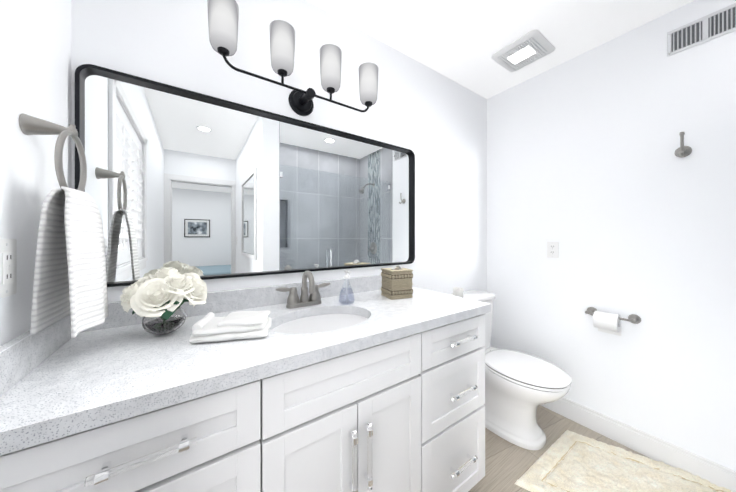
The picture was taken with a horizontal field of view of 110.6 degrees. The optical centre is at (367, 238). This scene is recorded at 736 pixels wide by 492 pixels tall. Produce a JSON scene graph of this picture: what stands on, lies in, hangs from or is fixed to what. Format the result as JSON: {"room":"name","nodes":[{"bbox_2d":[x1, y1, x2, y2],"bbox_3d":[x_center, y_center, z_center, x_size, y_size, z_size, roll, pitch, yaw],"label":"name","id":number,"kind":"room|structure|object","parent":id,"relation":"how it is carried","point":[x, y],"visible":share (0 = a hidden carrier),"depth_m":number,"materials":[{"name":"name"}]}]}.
{"room":"bathroom","nodes":[
{"label":"bathroom","id":0,"kind":"room"},
{"bbox_2d":[0,0,71,345],"bbox_3d":[-0.095,0.003,-0.544,0.100,2.440,3.300,0,0,-34],"label":"wall","id":1,"kind":"structure","parent":0,"point":[35,58],"depth_m":0.62,"materials":[{"name":"white paint"}]},
{"bbox_2d":[0,239,16,298],"bbox_3d":[-0.769,0.063,0.541,0.011,0.124,0.080,0,0,-34],"label":"outlet","id":2,"kind":"object","parent":1,"relation":"attached to","point":[8,267],"visible":1,"depth_m":0.54,"materials":[{"name":"white plastic"}]},
{"bbox_2d":[0,315,79,397],"bbox_3d":[-0.802,0.267,0.603,0.020,0.088,0.562,0,0,-34],"label":"backsplash","id":3,"kind":"structure","parent":1,"relation":"attached to","point":[21,355],"depth_m":0.59,"materials":[{"name":"grey stone"}]},
{"bbox_2d":[19,113,107,337],"bbox_3d":[-0.762,-0.036,0.643,0.136,0.523,0.214,0,0,-34],"label":"towel ring","id":4,"kind":"object","parent":1,"relation":"attached to","point":[70,279],"visible":1,"depth_m":0.62,"materials":[{"name":"white fabric"}]},
{"bbox_2d":[87,275,381,329],"bbox_3d":[-0.356,0.267,1.259,1.496,0.088,0.020,0,0,-34],"label":"backsplash","id":5,"kind":"structure","parent":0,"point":[216,301],"depth_m":1.11,"materials":[{"name":"grey stone"}]},
{"bbox_2d":[71,0,486,301],"bbox_3d":[0.008,0.003,1.564,2.648,2.440,0.134,0,0,-34],"label":"wall","id":6,"kind":"structure","parent":0,"point":[202,186],"depth_m":1.18,"materials":[{"name":"white paint"}]},
{"bbox_2d":[207,0,378,115],"bbox_3d":[-0.297,-0.762,1.206,0.788,0.289,0.177,0,0,-34],"label":"sconce","id":7,"kind":"object","parent":6,"relation":"attached to","point":[223,17],"visible":1,"depth_m":1.09,"materials":[{"name":"white glass"}]},
{"bbox_2d":[307,0,693,98],"bbox_3d":[0.929,-1.247,0.215,2.648,0.060,3.400,0,0,-34],"label":"ceiling","id":8,"kind":"structure","parent":0,"point":[460,42],"depth_m":1.47,"materials":[{"name":"white paint"}]},
{"bbox_2d":[491,29,554,71],"bbox_3d":[1.012,-1.204,1.671,0.297,0.026,0.280,0,0,-34],"label":"exhaust fan","id":9,"kind":"object","parent":8,"relation":"in","point":[528,48],"visible":1,"depth_m":1.63,"materials":[{"name":"white plastic"}]},
{"bbox_2d":[468,405,650,491],"bbox_3d":[0.929,1.248,0.216,2.648,0.050,3.400,0,0,-34],"label":"floor","id":10,"kind":"structure","parent":0,"point":[507,465],"depth_m":1.46,"materials":[{"name":"brown wood"}]},
{"bbox_2d":[0,310,490,491],"bbox_3d":[-0.199,0.786,1.016,1.482,0.874,0.600,0,0,-34],"label":"bathroom vanity","id":11,"kind":"object","parent":10,"relation":"on","point":[319,387],"depth_m":0.73,"materials":[{"name":"white paint"}]},
{"bbox_2d":[0,287,490,445],"bbox_3d":[-0.198,0.329,1.027,1.496,0.037,0.582,0,0,-34],"label":"countertop","id":12,"kind":"structure","parent":11,"relation":"on","point":[96,375],"depth_m":0.66,"materials":[{"name":"white stone"}]},
{"bbox_2d":[120,267,206,334],"bbox_3d":[-0.661,0.204,0.840,0.222,0.212,0.209,0,0,-34],"label":"vase","id":13,"kind":"object","parent":12,"relation":"on","point":[157,299],"visible":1,"depth_m":0.79,"materials":[{"name":"clear glass"}]},
{"bbox_2d":[189,310,271,342],"bbox_3d":[-0.434,0.279,0.829,0.220,0.057,0.149,0,0,-14],"label":"folded hand towel","id":14,"kind":"object","parent":12,"relation":"on","point":[209,327],"visible":1,"depth_m":0.78,"materials":[{"name":"white fabric"}]},
{"bbox_2d":[276,270,331,309],"bbox_3d":[-0.275,0.228,1.155,0.261,0.166,0.132,0,0,-34],"label":"faucet","id":15,"kind":"object","parent":12,"relation":"on","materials":[{"name":"silver metal"}]},
{"bbox_2d":[271,306,371,337],"bbox_3d":[-0.178,0.415,1.004,0.451,0.158,0.341,0,0,-34],"label":"sink","id":16,"kind":"object","parent":12,"relation":"in","point":[299,324],"depth_m":1.06,"materials":[{"name":"white ceramic"}]},
{"bbox_2d":[339,270,354,304],"bbox_3d":[-0.102,0.232,1.221,0.077,0.156,0.077,0,0,-34],"label":"soap dispenser","id":17,"kind":"object","parent":12,"relation":"on","point":[346,276],"visible":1,"depth_m":1.21,"materials":[{"name":"clear glass"}]},
{"bbox_2d":[381,265,412,299],"bbox_3d":[0.154,0.227,1.370,0.140,0.168,0.140,0,0,-22],"label":"tissue box","id":18,"kind":"object","parent":12,"relation":"on","point":[397,283],"visible":1,"depth_m":1.32,"materials":[{"name":"brown wicker"}]},
{"bbox_2d":[449,290,571,450],"bbox_3d":[0.882,0.819,1.678,0.440,0.806,0.721,0,0,-34],"label":"toilet","id":19,"kind":"object","parent":10,"relation":"on","point":[520,387],"visible":0.65,"depth_m":1.53,"materials":[{"name":"white ceramic"}]},
{"bbox_2d":[453,287,462,297],"bbox_3d":[0.624,0.380,1.763,0.068,0.070,0.068,0,0,-34],"label":"candle jar","id":20,"kind":"object","parent":19,"relation":"on","point":[458,291],"visible":0.75,"depth_m":1.74,"materials":[{"name":"white wax"}]},
{"bbox_2d":[515,430,731,491],"bbox_3d":[1.357,1.207,1.183,0.942,0.031,0.851,0,0,-34],"label":"bath rug","id":21,"kind":"object","parent":10,"relation":"on","point":[568,461],"visible":0.96,"depth_m":1.30,"materials":[{"name":"beige fabric"}]},
{"bbox_2d":[487,0,735,470],"bbox_3d":[1.693,0.003,1.355,0.100,2.440,2.180,0,0,-34],"label":"wall","id":22,"kind":"structure","parent":0,"point":[609,191],"depth_m":1.49,"materials":[{"name":"white paint"}]},
{"bbox_2d":[547,241,558,257],"bbox_3d":[1.314,0.081,1.814,0.008,0.116,0.072,0,0,-34],"label":"electrical outlet plate","id":23,"kind":"object","parent":22,"relation":"attached to","point":[552,249],"visible":1,"depth_m":1.81,"materials":[{"name":"white plastic"}]},
{"bbox_2d":[585,307,640,335],"bbox_3d":[1.448,0.512,1.527,0.112,0.142,0.244,0,0,-34],"label":"toilet paper holder","id":24,"kind":"object","parent":22,"relation":"attached to","point":[606,322],"visible":1,"depth_m":1.51,"materials":[{"name":"white paper"}]},
{"bbox_2d":[541,397,735,491],"bbox_3d":[1.391,1.160,1.694,0.018,0.125,1.280,0,0,-34],"label":"baseboard","id":25,"kind":"structure","parent":22,"relation":"attached to","point":[652,447],"depth_m":1.42,"materials":[{"name":"white paint"}]},
{"bbox_2d":[675,132,691,157],"bbox_3d":[1.615,-0.481,1.311,0.078,0.132,0.058,0,0,-34],"label":"robe hook","id":26,"kind":"object","parent":22,"relation":"attached to","point":[682,150],"visible":1,"depth_m":1.31,"materials":[{"name":"silver metal"}]},
{"bbox_2d":[667,3,735,56],"bbox_3d":[1.679,-1.045,1.279,0.008,0.130,0.234,0,0,-34],"label":"air vent","id":27,"kind":"object","parent":22,"relation":"in","point":[713,25],"visible":1,"depth_m":1.28,"materials":[{"name":"white metal"}]}
]}

